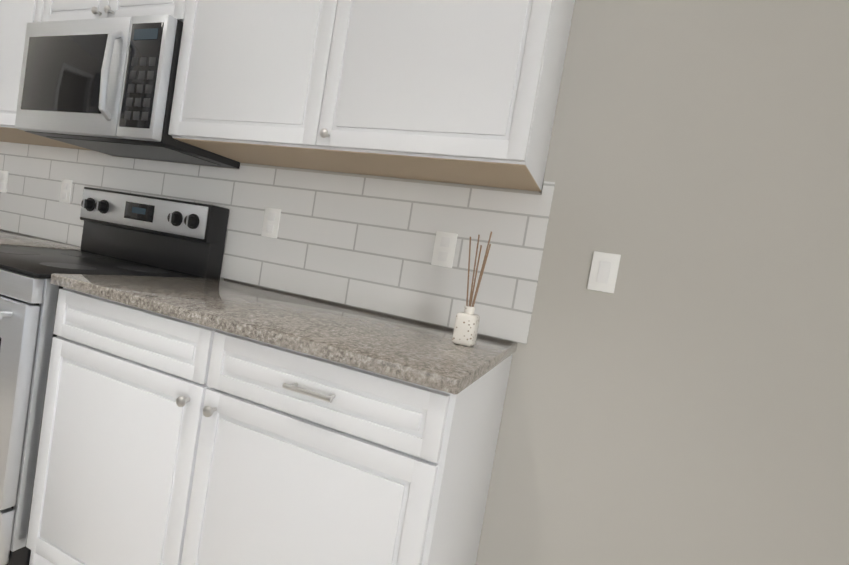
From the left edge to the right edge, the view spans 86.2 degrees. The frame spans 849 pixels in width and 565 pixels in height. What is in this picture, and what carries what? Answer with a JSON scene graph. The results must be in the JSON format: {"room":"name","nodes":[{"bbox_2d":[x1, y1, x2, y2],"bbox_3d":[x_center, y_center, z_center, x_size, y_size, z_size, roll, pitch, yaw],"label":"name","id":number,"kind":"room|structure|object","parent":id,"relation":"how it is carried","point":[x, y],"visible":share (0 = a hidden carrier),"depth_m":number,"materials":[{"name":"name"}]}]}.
{"room":"kitchen","nodes":[
{"label":"kitchen","id":0,"kind":"room"},
{"bbox_2d":[1,0,848,564],"bbox_3d":[1.155,-0.152,1.171,8.120,2.820,0.120,10,3,21],"label":"wall","id":1,"kind":"structure","parent":0,"point":[679,396],"depth_m":1.27,"materials":[{"name":"paint"}]},
{"bbox_2d":[0,0,93,150],"bbox_3d":[-2.033,-1.090,2.158,1.235,0.757,0.371,10,3,21],"label":"upper cabinet","id":2,"kind":"object","parent":1,"relation":"attached to","point":[16,16],"depth_m":1.86,"materials":[{"name":"white wood"}]},
{"bbox_2d":[42,0,185,21],"bbox_3d":[-1.071,-1.154,1.786,0.773,0.442,0.371,10,3,21],"label":"upper cabinet","id":3,"kind":"object","parent":1,"relation":"attached to","point":[58,10],"visible":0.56,"depth_m":1.64,"materials":[{"name":"white wood"}]},
{"bbox_2d":[15,14,239,168],"bbox_3d":[-1.151,-0.733,1.778,0.767,0.414,0.432,10,3,21],"label":"microwave","id":4,"kind":"object","parent":3,"relation":"attached to","point":[105,85],"visible":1,"depth_m":1.60,"materials":[{"name":"silver plastic"}]},
{"bbox_2d":[0,141,554,343],"bbox_3d":[-1.141,-0.273,1.993,3.250,0.630,0.008,10,3,21],"label":"backsplash","id":5,"kind":"structure","parent":1,"relation":"attached to","point":[363,243],"depth_m":1.66,"materials":[{"name":"tile"}]},
{"bbox_2d":[0,170,8,192],"bbox_3d":[-2.251,-0.539,2.420,0.075,0.115,0.008,10,3,21],"label":"outlet","id":6,"kind":"object","parent":5,"relation":"attached to","point":[3,180],"visible":1,"depth_m":2.41,"materials":[{"name":"white plastic"}]},
{"bbox_2d":[59,179,72,203],"bbox_3d":[-1.764,-0.449,2.230,0.075,0.115,0.008,10,3,21],"label":"outlet","id":7,"kind":"object","parent":5,"relation":"attached to","point":[66,189],"visible":1,"depth_m":2.22,"materials":[{"name":"white plastic"}]},
{"bbox_2d":[261,207,280,238],"bbox_3d":[-0.601,-0.234,1.775,0.075,0.115,0.008,10,3,21],"label":"outlet","id":8,"kind":"object","parent":5,"relation":"attached to","point":[270,227],"visible":1,"depth_m":1.77,"materials":[{"name":"white plastic"}]},
{"bbox_2d":[431,231,457,267],"bbox_3d":[0.066,-0.111,1.514,0.075,0.115,0.008,10,3,21],"label":"outlet","id":9,"kind":"object","parent":5,"relation":"attached to","point":[444,249],"visible":1,"depth_m":1.51,"materials":[{"name":"white plastic"}]},
{"bbox_2d":[168,0,574,191],"bbox_3d":[-0.196,-0.761,1.440,1.210,0.757,0.371,10,3,21],"label":"upper cabinet","id":10,"kind":"object","parent":1,"relation":"attached to","point":[466,92],"visible":1,"depth_m":1.27,"materials":[{"name":"white wood"}]},
{"bbox_2d":[587,251,620,292],"bbox_3d":[0.530,-0.031,1.341,0.075,0.115,0.009,10,3,21],"label":"light switch","id":11,"kind":"object","parent":1,"relation":"attached to","point":[603,272],"visible":1,"depth_m":1.34,"materials":[{"name":"white plastic"}]},
{"bbox_3d":[-0.821,1.195,-2.912,8.120,0.100,9.120,10,3,21],"label":"floor","id":12,"kind":"structure","parent":0,"visible":0},
{"bbox_2d":[0,229,80,250],"bbox_3d":[-2.300,0.194,2.090,1.229,0.920,0.652,10,3,21],"label":"base cabinet","id":13,"kind":"object","parent":12,"relation":"on","point":[12,238],"visible":0.08,"depth_m":2.07,"materials":[{"name":"white"}]},
{"bbox_2d":[0,187,228,564],"bbox_3d":[-1.369,0.224,1.674,0.771,1.204,0.717,10,3,21],"label":"range","id":14,"kind":"object","parent":12,"relation":"on","point":[126,234],"visible":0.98,"depth_m":1.41,"materials":[{"name":"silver metal"}]},
{"bbox_2d":[26,274,517,564],"bbox_3d":[-0.455,0.535,1.368,1.215,0.920,0.654,10,3,21],"label":"base cabinet","id":15,"kind":"object","parent":12,"relation":"on","point":[200,421],"visible":1,"depth_m":1.08,"materials":[{"name":"white wood"}]},
{"bbox_2d":[452,232,491,346],"bbox_3d":[0.130,0.015,1.221,0.062,0.310,0.060,10,3,21],"label":"reed diffuser","id":16,"kind":"object","parent":15,"relation":"on","point":[466,326],"visible":1,"depth_m":1.21,"materials":[{"name":"ceramic"}]}
]}

